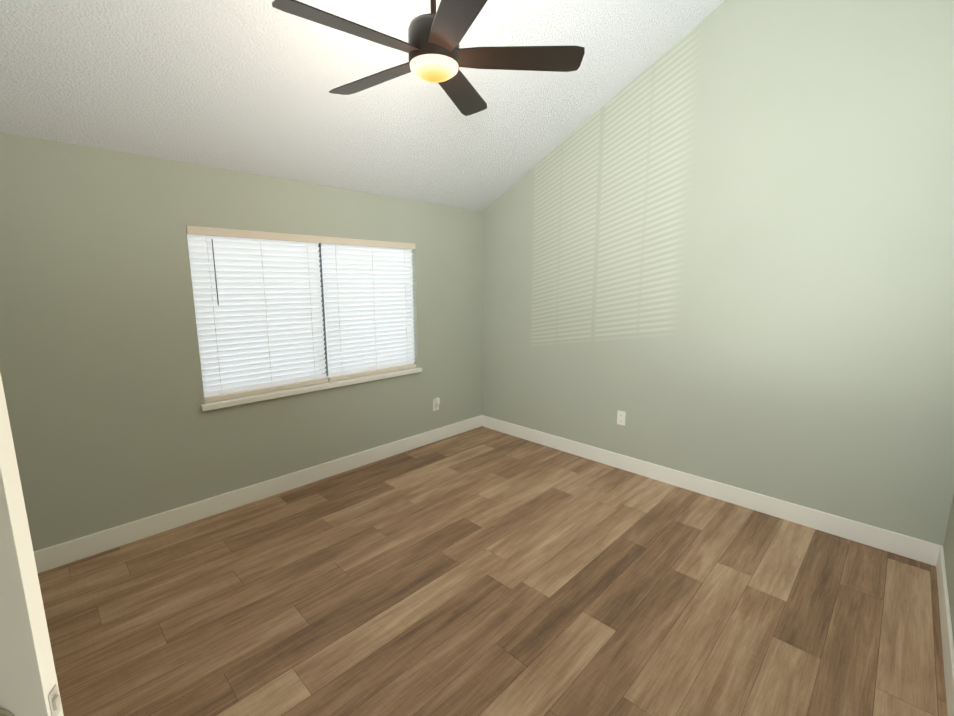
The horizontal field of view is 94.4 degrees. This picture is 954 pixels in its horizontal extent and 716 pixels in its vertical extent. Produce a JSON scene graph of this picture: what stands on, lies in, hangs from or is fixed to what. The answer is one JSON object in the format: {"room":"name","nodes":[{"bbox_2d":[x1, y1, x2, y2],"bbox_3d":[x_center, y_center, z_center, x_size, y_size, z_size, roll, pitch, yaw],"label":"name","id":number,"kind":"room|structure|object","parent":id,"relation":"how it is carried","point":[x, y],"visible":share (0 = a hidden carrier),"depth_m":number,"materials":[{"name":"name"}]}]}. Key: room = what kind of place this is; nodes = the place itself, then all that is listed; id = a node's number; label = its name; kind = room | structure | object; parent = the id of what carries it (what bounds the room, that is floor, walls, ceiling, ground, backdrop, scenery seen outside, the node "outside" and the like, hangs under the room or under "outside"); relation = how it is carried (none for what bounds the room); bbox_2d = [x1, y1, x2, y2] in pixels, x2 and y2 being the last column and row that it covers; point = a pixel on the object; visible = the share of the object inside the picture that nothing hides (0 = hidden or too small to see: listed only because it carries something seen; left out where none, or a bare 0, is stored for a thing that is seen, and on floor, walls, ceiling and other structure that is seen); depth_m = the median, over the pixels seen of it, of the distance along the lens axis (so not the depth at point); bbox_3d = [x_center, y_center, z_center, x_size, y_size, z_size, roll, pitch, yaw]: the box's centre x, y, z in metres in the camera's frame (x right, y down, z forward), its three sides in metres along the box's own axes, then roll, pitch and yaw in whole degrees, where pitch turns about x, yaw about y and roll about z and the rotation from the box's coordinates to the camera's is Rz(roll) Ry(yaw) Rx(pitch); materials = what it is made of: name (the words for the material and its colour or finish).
{"room":"empty bedroom","nodes":[
{"label":"empty bedroom","id":0,"kind":"room"},
{"bbox_2d":[0,132,481,551],"bbox_3d":[-1.780,-1.150,3.043,0.150,4.550,5.410,9,13,44],"label":"wall","id":1,"kind":"structure","parent":0,"point":[112,424],"depth_m":2.82,"materials":[{"name":"green paint"}]},
{"bbox_2d":[34,415,481,572],"bbox_3d":[-1.477,0.994,3.603,0.014,0.135,4.410,9,13,44],"label":"baseboard","id":2,"kind":"structure","parent":1,"relation":"attached to","point":[57,555],"depth_m":3.21,"materials":[{"name":"white wood"}]},
{"bbox_2d":[189,243,409,396],"bbox_3d":[-1.316,-0.395,3.704,0.050,1.200,1.870,9,13,44],"label":"window","id":3,"kind":"structure","parent":1,"relation":"in","point":[323,314],"depth_m":3.70,"materials":[{"name":"white"}]},
{"bbox_2d":[186,228,327,402],"bbox_3d":[-1.593,-0.332,3.324,0.068,1.194,0.919,9,13,44],"label":"window blinds","id":4,"kind":"object","parent":3,"relation":"attached to","point":[248,289],"visible":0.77,"depth_m":3.28,"materials":[{"name":"white plastic"}]},
{"bbox_2d":[321,243,415,381],"bbox_3d":[-0.942,-0.445,3.991,0.056,1.194,0.919,9,13,44],"label":"window blinds","id":5,"kind":"object","parent":3,"relation":"attached to","point":[370,288],"visible":0.88,"depth_m":3.95,"materials":[{"name":"white plastic"}]},
{"bbox_2d":[186,225,414,248],"bbox_3d":[-1.238,-0.946,3.534,0.014,0.055,1.864,9,13,44],"label":"valance","id":6,"kind":"object","parent":1,"relation":"attached to","point":[209,231],"visible":0.98,"depth_m":3.35,"materials":[{"name":"beige wood"}]},
{"bbox_2d":[201,367,421,410],"bbox_3d":[-1.255,0.226,3.750,0.120,0.040,1.920,9,13,44],"label":"window sill","id":7,"kind":"structure","parent":1,"relation":"attached to","point":[264,396],"depth_m":3.53,"materials":[{"name":"white wood"}]},
{"bbox_2d":[433,397,439,410],"bbox_3d":[-0.410,0.480,4.593,0.057,0.140,0.075,9,13,44],"label":"electrical outlet","id":8,"kind":"object","parent":1,"relation":"attached to","point":[436,402],"visible":1,"depth_m":4.59,"materials":[{"name":"white plastic"}]},
{"bbox_2d":[0,0,724,211],"bbox_3d":[-0.391,-2.045,1.517,4.130,2.205,5.410,9,13,44],"label":"ceiling","id":9,"kind":"structure","parent":0,"point":[246,86],"depth_m":2.63,"materials":[{"name":"white paint"}]},
{"bbox_2d":[272,0,584,115],"bbox_3d":[-0.224,-1.626,1.903,1.270,0.780,1.266,9,13,44],"label":"ceiling fan","id":10,"kind":"object","parent":9,"relation":"hanging from","point":[434,51],"visible":1,"depth_m":1.90,"materials":[{"name":"black"}]},
{"bbox_2d":[38,426,947,715],"bbox_3d":[-0.391,1.379,2.098,4.030,0.120,5.410,9,13,44],"label":"floor","id":11,"kind":"structure","parent":0,"point":[482,570],"depth_m":2.29,"materials":[{"name":"wood"}]},
{"bbox_2d":[482,0,953,545],"bbox_3d":[1.446,-1.239,3.563,4.030,4.550,0.150,9,13,44],"label":"wall","id":12,"kind":"structure","parent":0,"point":[718,244],"depth_m":3.04,"materials":[{"name":"green paint"}]},
{"bbox_2d":[617,410,625,425],"bbox_3d":[1.279,0.532,3.916,0.075,0.125,0.008,9,13,44],"label":"electrical outlet","id":13,"kind":"object","parent":12,"relation":"attached to","point":[621,416],"visible":1,"depth_m":3.91,"materials":[{"name":"white plastic"}]},
{"bbox_2d":[482,415,942,565],"bbox_3d":[1.393,0.948,3.870,3.716,0.135,0.014,9,13,44],"label":"baseboard","id":14,"kind":"structure","parent":12,"relation":"attached to","point":[923,551],"depth_m":3.28,"materials":[{"name":"white wood"}]},
{"bbox_2d":[943,493,953,640],"bbox_3d":[0.997,-0.697,0.372,0.150,4.550,5.410,9,13,44],"label":"wall","id":15,"kind":"structure","parent":0,"point":[948,546],"depth_m":2.31,"materials":[{"name":"green paint"}]},
{"bbox_2d":[936,546,953,715],"bbox_3d":[1.178,1.429,1.040,0.014,0.135,4.396,9,13,44],"label":"baseboard","id":16,"kind":"structure","parent":15,"relation":"attached to","point":[946,633],"depth_m":2.00,"materials":[{"name":"white wood"}]},
{"bbox_3d":[-1.739,-0.692,0.346,4.030,4.550,0.150,9,13,44],"label":"wall","id":17,"kind":"structure","parent":0,"visible":0},
{"bbox_2d":[0,373,63,715],"bbox_3d":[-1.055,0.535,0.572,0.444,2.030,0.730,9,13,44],"label":"door","id":18,"kind":"structure","parent":17,"relation":"in","point":[28,683],"depth_m":0.67,"materials":[{"name":"beige paint"}]}
]}

